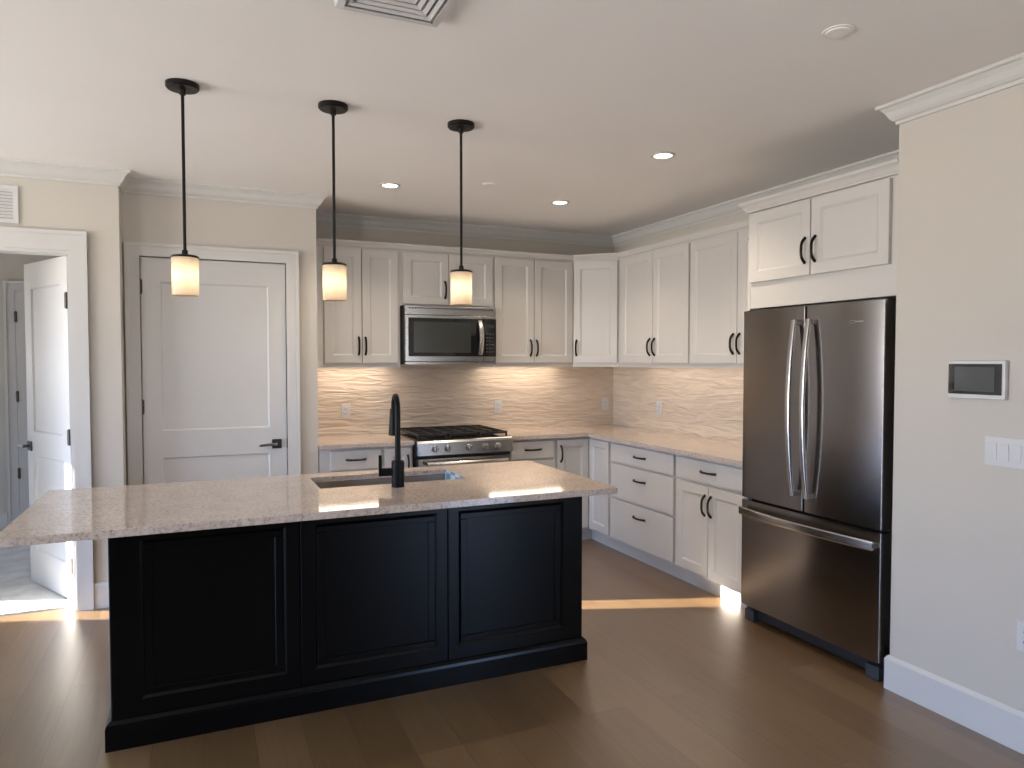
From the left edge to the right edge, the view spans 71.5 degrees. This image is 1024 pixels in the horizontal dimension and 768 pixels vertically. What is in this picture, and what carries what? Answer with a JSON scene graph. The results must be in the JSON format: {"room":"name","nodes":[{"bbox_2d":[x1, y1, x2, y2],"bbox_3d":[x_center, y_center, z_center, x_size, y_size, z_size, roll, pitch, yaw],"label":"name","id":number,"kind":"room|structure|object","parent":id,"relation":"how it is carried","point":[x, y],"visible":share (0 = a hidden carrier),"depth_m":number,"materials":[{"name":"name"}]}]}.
{"room":"kitchen","nodes":[
{"label":"kitchen","id":0,"kind":"room"},
{"bbox_2d":[0,253,60,513],"bbox_3d":[-5.266,-0.015,5.945,3.750,2.661,0.120,-1,2,-24],"label":"wall","id":1,"kind":"structure","parent":0,"point":[11,265],"depth_m":6.24,"materials":[{"name":"paint"}]},
{"bbox_2d":[0,513,7,531],"bbox_3d":[-5.655,1.235,5.741,2.640,0.156,0.016,-1,2,-24],"label":"baseboard","id":2,"kind":"structure","parent":1,"relation":"attached to","point":[4,516],"depth_m":6.25,"materials":[{"name":"paint"}]},
{"bbox_2d":[2,280,23,524],"bbox_3d":[-3.996,0.190,6.431,0.970,2.200,0.026,-1,2,-24],"label":"trim","id":3,"kind":"structure","parent":1,"relation":"attached to","point":[9,287],"depth_m":6.25,"materials":[{"name":"paint"}]},
{"bbox_2d":[14,291,28,514],"bbox_3d":[-3.999,0.231,6.427,0.804,2.105,0.033,-1,2,-24],"label":"door","id":4,"kind":"structure","parent":1,"relation":"in","point":[19,313],"depth_m":6.28,"materials":[{"name":"paint"}]},
{"bbox_2d":[0,176,126,582],"bbox_3d":[-4.416,0.062,3.664,4.266,2.661,0.342,-1,2,-24],"label":"wall","id":5,"kind":"structure","parent":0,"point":[93,209],"depth_m":4.31,"materials":[{"name":"paint"}]},
{"bbox_2d":[0,185,18,222],"bbox_3d":[-3.034,-1.036,4.042,0.380,0.212,0.012,-1,2,-24],"label":"wall vent","id":6,"kind":"object","parent":5,"relation":"attached to","point":[9,207],"visible":1,"depth_m":4.10,"materials":[{"name":"grey plastic"}]},
{"bbox_2d":[17,256,73,600],"bbox_3d":[-3.022,0.274,4.599,0.780,2.135,0.087,1,2,38],"label":"door","id":7,"kind":"structure","parent":5,"relation":"in","point":[48,446],"depth_m":4.59,"materials":[{"name":"paint"}]},
{"bbox_2d":[0,226,93,610],"bbox_3d":[-3.047,0.236,4.139,1.044,2.280,0.150,-1,2,-24],"label":"door frame","id":8,"kind":"structure","parent":5,"relation":"attached to","point":[75,242],"depth_m":4.25,"materials":[{"name":"paint"}]},
{"bbox_2d":[94,582,108,608],"bbox_3d":[-2.499,1.288,4.455,0.184,0.156,0.201,-1,2,-24],"label":"baseboard","id":9,"kind":"structure","parent":5,"relation":"attached to","point":[101,589],"depth_m":4.34,"materials":[{"name":"paint"}]},
{"bbox_2d":[121,193,318,484],"bbox_3d":[-2.065,0.013,5.107,1.200,2.661,0.720,-1,2,-24],"label":"wall","id":10,"kind":"structure","parent":0,"point":[145,218],"depth_m":4.82,"materials":[{"name":"paint"}]},
{"bbox_2d":[124,241,300,484],"bbox_3d":[-1.967,0.223,4.749,1.065,2.265,0.026,-1,2,-24],"label":"trim","id":11,"kind":"structure","parent":10,"relation":"attached to","point":[132,250],"depth_m":4.62,"materials":[{"name":"paint"}]},
{"bbox_2d":[139,257,287,483],"bbox_3d":[-1.977,0.262,4.761,0.908,2.164,0.087,-1,2,-24],"label":"door","id":12,"kind":"structure","parent":10,"relation":"in","point":[214,361],"depth_m":4.76,"materials":[{"name":"paint"}]},
{"bbox_2d":[0,52,1023,246],"bbox_3d":[-1.044,-1.148,1.355,11.264,0.088,8.619,-2,3,-40],"label":"trim","id":13,"kind":"structure","parent":10,"relation":"attached to","point":[1009,72],"depth_m":4.58,"materials":[{"name":"paint"}]},
{"bbox_2d":[316,225,613,254],"bbox_3d":[-0.294,-0.024,6.213,2.934,2.661,0.120,-1,2,-24],"label":"wall","id":14,"kind":"structure","parent":0,"point":[322,231],"depth_m":6.02,"materials":[{"name":"paint"}]},
{"bbox_2d":[341,404,349,417],"bbox_3d":[-1.329,0.216,5.684,0.072,0.116,0.010,-1,2,-24],"label":"power outlet","id":15,"kind":"object","parent":14,"relation":"attached to","point":[345,408],"visible":1,"depth_m":5.68,"materials":[{"name":"grey plastic"}]},
{"bbox_2d":[316,244,399,367],"bbox_3d":[-1.213,-0.586,5.510,0.634,0.913,0.382,-1,2,-24],"label":"upper cabinet","id":16,"kind":"object","parent":14,"relation":"attached to","point":[363,330],"visible":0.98,"depth_m":5.38,"materials":[{"name":"paint"}]},
{"bbox_2d":[400,249,492,307],"bbox_3d":[-0.566,-0.835,5.787,0.779,0.433,0.382,-1,2,-24],"label":"upper cabinet","id":17,"kind":"object","parent":14,"relation":"attached to","point":[425,276],"visible":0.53,"depth_m":5.62,"materials":[{"name":"paint"}]},
{"bbox_2d":[400,305,495,364],"bbox_3d":[-0.547,-0.388,5.751,0.752,0.458,0.478,-1,2,-24],"label":"microwave","id":18,"kind":"object","parent":14,"relation":"attached to","point":[429,335],"visible":1,"depth_m":5.57,"materials":[{"name":"silver metal"}]},
{"bbox_2d":[318,364,612,435],"bbox_3d":[-0.326,0.122,6.133,2.806,0.603,0.010,-1,2,-24],"label":"backsplash","id":19,"kind":"structure","parent":14,"relation":"attached to","point":[444,394],"depth_m":6.09,"materials":[{"name":"tile"}]},
{"bbox_2d":[494,400,501,412],"bbox_3d":[-0.121,0.197,6.216,0.072,0.116,0.010,-1,2,-24],"label":"power outlet","id":20,"kind":"object","parent":14,"relation":"attached to","point":[497,403],"visible":1,"depth_m":6.21,"materials":[{"name":"grey plastic"}]},
{"bbox_2d":[479,255,572,366],"bbox_3d":[0.130,-0.605,6.101,0.743,0.913,0.382,-1,2,-24],"label":"upper cabinet","id":21,"kind":"object","parent":14,"relation":"attached to","point":[533,297],"visible":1,"depth_m":5.95,"materials":[{"name":"paint"}]},
{"bbox_2d":[573,258,619,366],"bbox_3d":[0.792,-0.611,6.266,0.628,0.913,0.616,-1,2,-24],"label":"upper cabinet","id":22,"kind":"object","parent":14,"relation":"attached to","point":[595,281],"visible":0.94,"depth_m":6.04,"materials":[{"name":"paint"}]},
{"bbox_2d":[316,219,748,259],"bbox_3d":[0.311,-1.061,5.449,3.328,0.041,1.496,1,2,17],"label":"trim","id":23,"kind":"structure","parent":22,"relation":"attached to","point":[745,223],"depth_m":5.53,"materials":[{"name":"paint"}]},
{"bbox_2d":[602,398,608,409],"bbox_3d":[0.872,0.186,6.653,0.072,0.116,0.010,-1,2,-24],"label":"power outlet","id":24,"kind":"object","parent":14,"relation":"attached to","point":[605,401],"visible":1,"depth_m":6.65,"materials":[{"name":"grey plastic"}]},
{"bbox_2d":[0,0,1023,235],"bbox_3d":[0.027,-1.270,1.883,11.200,0.120,11.900,-1,2,-24],"label":"ceiling","id":25,"kind":"structure","parent":0,"point":[572,101],"depth_m":3.04,"materials":[{"name":"paint"}]},
{"bbox_2d":[165,78,199,296],"bbox_3d":[-1.369,-0.808,2.967,0.131,0.876,0.131,-1,2,-24],"label":"pendant light","id":26,"kind":"object","parent":25,"relation":"hanging from","point":[184,266],"visible":1,"depth_m":2.94,"materials":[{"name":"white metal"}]},
{"bbox_2d":[318,100,347,301],"bbox_3d":[-0.804,-0.816,3.210,0.131,0.876,0.131,-1,2,-24],"label":"pendant light","id":27,"kind":"object","parent":25,"relation":"hanging from","point":[334,272],"visible":1,"depth_m":3.18,"materials":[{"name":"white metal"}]},
{"bbox_2d":[380,182,400,187],"bbox_3d":[-0.798,-1.299,4.652,0.136,0.007,0.136,-1,2,-24],"label":"recessed light","id":28,"kind":"object","parent":25,"relation":"in","point":[386,184],"visible":1,"depth_m":4.65,"materials":[{"name":"grey plastic"}]},
{"bbox_2d":[334,0,455,27],"bbox_3d":[-0.342,-1.208,2.183,0.344,0.024,0.344,-1,2,-24],"label":"ceiling vent","id":29,"kind":"object","parent":25,"relation":"in","point":[422,12],"visible":1,"depth_m":2.29,"materials":[{"name":"grey plastic"}]},
{"bbox_2d":[447,119,474,305],"bbox_3d":[-0.247,-0.824,3.462,0.131,0.876,0.131,-1,2,-24],"label":"pendant light","id":30,"kind":"object","parent":25,"relation":"hanging from","point":[461,278],"visible":1,"depth_m":3.44,"materials":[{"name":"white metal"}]},
{"bbox_2d":[482,182,497,186],"bbox_3d":[-0.142,-1.297,4.628,0.106,0.008,0.106,-1,2,-24],"label":"sprinkler cover","id":31,"kind":"object","parent":25,"relation":"attached to","point":[489,184],"visible":1,"depth_m":4.61,"materials":[{"name":"paint"}]},
{"bbox_2d":[551,200,568,204],"bbox_3d":[0.348,-1.316,5.156,0.136,0.007,0.136,-1,2,-24],"label":"recessed light","id":32,"kind":"object","parent":25,"relation":"in","point":[556,202],"visible":1,"depth_m":5.16,"materials":[{"name":"grey plastic"}]},
{"bbox_2d":[651,152,675,158],"bbox_3d":[0.845,-1.276,3.975,0.136,0.007,0.136,-1,2,-24],"label":"recessed light","id":33,"kind":"object","parent":25,"relation":"in","point":[659,155],"visible":1,"depth_m":3.97,"materials":[{"name":"grey plastic"}]},
{"bbox_2d":[822,24,854,38],"bbox_3d":[1.137,-1.225,2.478,0.106,0.008,0.106,-1,2,-24],"label":"sprinkler cover","id":34,"kind":"object","parent":25,"relation":"attached to","point":[842,30],"visible":1,"depth_m":2.46,"materials":[{"name":"paint"}]},
{"bbox_2d":[0,539,1023,767],"bbox_3d":[0.067,1.508,1.884,11.200,0.130,11.700,-1,2,-24],"label":"floor","id":35,"kind":"structure","parent":0,"point":[674,673],"depth_m":3.08,"materials":[{"name":"brown wood"}]},
{"bbox_2d":[105,474,586,752],"bbox_3d":[-0.745,0.956,3.499,2.131,0.886,0.751,-1,2,-24],"label":"kitchen island","id":36,"kind":"object","parent":35,"relation":"on","point":[211,630],"visible":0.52,"depth_m":3.09,"materials":[{"name":"paint"}]},
{"bbox_2d":[0,460,617,547],"bbox_3d":[-0.819,0.503,3.316,2.445,0.030,0.989,-1,2,-24],"label":"island countertop","id":37,"kind":"structure","parent":36,"relation":"on","point":[80,514],"depth_m":3.06,"materials":[{"name":"stone"}]},
{"bbox_2d":[315,469,462,488],"bbox_3d":[-0.631,0.593,3.625,0.744,0.229,0.360,-1,2,-24],"label":"sink","id":38,"kind":"object","parent":37,"relation":"in","point":[448,475],"visible":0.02,"depth_m":3.78,"materials":[{"name":"silver metal"}]},
{"bbox_2d":[315,474,444,488],"bbox_3d":[-0.631,0.609,3.626,0.744,0.198,0.360,-1,2,-24],"label":"basin","id":39,"kind":"object","parent":38,"relation":"in","point":[429,477],"depth_m":3.77,"materials":[{"name":"silver metal"}]},
{"bbox_2d":[378,393,404,487],"bbox_3d":[-0.588,0.265,3.419,0.121,0.439,0.198,-1,2,-17],"label":"faucet","id":40,"kind":"object","parent":37,"relation":"on","point":[396,471],"visible":1,"depth_m":3.35,"materials":[{"name":"black metal"}]},
{"bbox_2d":[318,447,381,472],"bbox_3d":[-1.268,0.892,5.390,0.452,0.886,0.655,-1,2,-24],"label":"base cabinet","id":41,"kind":"object","parent":35,"relation":"on","point":[366,458],"visible":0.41,"depth_m":5.10,"materials":[{"name":"paint"}]},
{"bbox_2d":[318,433,414,449],"bbox_3d":[-1.164,0.432,5.422,0.688,0.030,0.634,-1,2,-24],"label":"countertop","id":42,"kind":"structure","parent":41,"relation":"on","point":[361,440],"depth_m":5.24,"materials":[{"name":"stone"}]},
{"bbox_2d":[382,445,412,467],"bbox_3d":[-0.955,0.887,5.527,0.230,0.886,0.655,-1,2,-24],"label":"base cabinet","id":43,"kind":"object","parent":35,"relation":"on","point":[388,452],"visible":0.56,"depth_m":5.25,"materials":[{"name":"paint"}]},
{"bbox_2d":[401,425,512,466],"bbox_3d":[-0.467,0.830,5.662,0.761,0.932,0.766,-1,2,-24],"label":"range","id":44,"kind":"object","parent":35,"relation":"on","point":[458,444],"visible":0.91,"depth_m":5.40,"materials":[{"name":"silver metal"}]},
{"bbox_2d":[401,432,509,441],"bbox_3d":[-0.488,0.408,5.697,0.761,0.020,0.660,-1,2,-24],"label":"cooktop","id":45,"kind":"object","parent":44,"relation":"in","point":[492,436],"depth_m":5.44,"materials":[{"name":"black metal"}]},
{"bbox_2d":[510,438,554,467],"bbox_3d":[0.050,0.873,5.969,0.415,0.886,0.655,-1,2,-24],"label":"base cabinet","id":46,"kind":"object","parent":35,"relation":"on","point":[541,451],"visible":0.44,"depth_m":5.71,"materials":[{"name":"paint"}]},
{"bbox_2d":[555,437,617,549],"bbox_3d":[0.722,0.868,6.109,0.926,0.886,0.941,-1,2,-24],"label":"base cabinet","id":47,"kind":"object","parent":35,"relation":"on","point":[587,457],"visible":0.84,"depth_m":5.83,"materials":[{"name":"paint"}]},
{"bbox_2d":[501,424,742,465],"bbox_3d":[0.836,0.436,5.304,1.335,0.030,2.462,-1,2,-24],"label":"countertop","id":48,"kind":"structure","parent":47,"relation":"on","point":[726,452],"depth_m":5.51,"materials":[{"name":"stone"}]},
{"bbox_2d":[611,441,683,579],"bbox_3d":[1.205,0.893,5.349,0.655,0.886,0.840,-1,2,-24],"label":"base cabinet","id":49,"kind":"object","parent":35,"relation":"on","point":[643,509],"visible":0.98,"depth_m":5.17,"materials":[{"name":"paint"}]},
{"bbox_2d":[676,454,745,607],"bbox_3d":[1.513,0.917,4.648,0.655,0.886,0.690,-1,2,-24],"label":"base cabinet","id":50,"kind":"object","parent":35,"relation":"on","point":[709,496],"visible":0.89,"depth_m":4.52,"materials":[{"name":"paint"}]},
{"bbox_2d":[745,214,760,607],"bbox_3d":[1.671,0.171,4.305,0.622,2.400,0.018,-1,2,-24],"label":"end panel","id":51,"kind":"object","parent":35,"relation":"on","point":[749,284],"visible":0.07,"depth_m":4.16,"materials":[{"name":"paint"}]},
{"bbox_2d":[739,298,895,680],"bbox_3d":[1.802,0.485,3.842,0.753,1.802,0.934,-1,2,-24],"label":"refrigerator","id":52,"kind":"object","parent":35,"relation":"on","point":[819,379],"visible":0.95,"depth_m":3.61,"materials":[{"name":"silver metal"}]},
{"bbox_2d":[614,212,748,252],"bbox_3d":[1.717,0.013,5.130,0.126,2.661,3.485,-1,2,-24],"label":"wall","id":53,"kind":"structure","parent":0,"point":[741,216],"depth_m":5.68,"materials":[{"name":"paint"}]},
{"bbox_2d":[619,241,691,367],"bbox_3d":[1.218,-0.589,5.599,0.382,0.913,0.958,-1,2,-24],"label":"upper cabinet","id":54,"kind":"object","parent":53,"relation":"attached to","point":[654,285],"visible":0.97,"depth_m":5.47,"materials":[{"name":"paint"}]},
{"bbox_2d":[656,401,661,414],"bbox_3d":[1.244,0.203,6.018,0.010,0.116,0.072,-1,2,-24],"label":"power outlet","id":55,"kind":"object","parent":53,"relation":"attached to","point":[658,403],"visible":1,"depth_m":6.01,"materials":[{"name":"grey plastic"}]},
{"bbox_2d":[613,367,743,443],"bbox_3d":[1.453,0.141,5.566,0.010,0.603,2.463,-1,2,-24],"label":"backsplash","id":56,"kind":"structure","parent":53,"relation":"attached to","point":[697,402],"depth_m":5.74,"materials":[{"name":"tile"}]},
{"bbox_2d":[690,227,748,368],"bbox_3d":[1.593,-0.560,4.750,0.382,0.913,0.900,-1,2,-24],"label":"upper cabinet","id":57,"kind":"object","parent":53,"relation":"attached to","point":[718,262],"visible":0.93,"depth_m":4.82,"materials":[{"name":"paint"}]},
{"bbox_2d":[738,159,898,308],"bbox_3d":[1.837,-0.733,3.825,0.677,0.610,1.037,-1,2,-24],"label":"upper cabinet","id":58,"kind":"object","parent":53,"relation":"attached to","point":[834,239],"visible":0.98,"depth_m":3.62,"materials":[{"name":"paint"}]},
{"bbox_2d":[890,83,1023,711],"bbox_3d":[2.725,0.117,2.001,0.803,2.661,3.058,-1,2,-24],"label":"wall","id":59,"kind":"structure","parent":0,"point":[957,563],"depth_m":2.96,"materials":[{"name":"paint"}]},
{"bbox_2d":[884,655,1023,753],"bbox_3d":[3.862,1.353,2.543,3.319,0.156,3.090,-1,2,-24],"label":"baseboard","id":60,"kind":"structure","parent":59,"relation":"attached to","point":[1002,723],"depth_m":2.97,"materials":[{"name":"paint"}]},
{"bbox_2d":[948,360,1008,399],"bbox_3d":[1.884,-0.018,2.880,0.025,0.156,0.232,-1,2,-24],"label":"panel","id":61,"kind":"object","parent":59,"relation":"attached to","point":[969,379],"visible":1,"depth_m":2.86,"materials":[{"name":"grey plastic"}]},
{"bbox_2d":[984,436,1023,469],"bbox_3d":[1.935,0.268,2.793,0.010,0.116,0.148,-1,2,-24],"label":"light switch","id":62,"kind":"object","parent":59,"relation":"attached to","point":[999,451],"visible":1,"depth_m":2.79,"materials":[{"name":"white plastic"}]},
{"bbox_2d":[1016,620,1023,651],"bbox_3d":[1.974,0.974,2.728,0.010,0.116,0.072,-1,2,-24],"label":"power outlet","id":63,"kind":"object","parent":59,"relation":"attached to","point":[1020,624],"visible":1,"depth_m":2.75,"materials":[{"name":"white plastic"}]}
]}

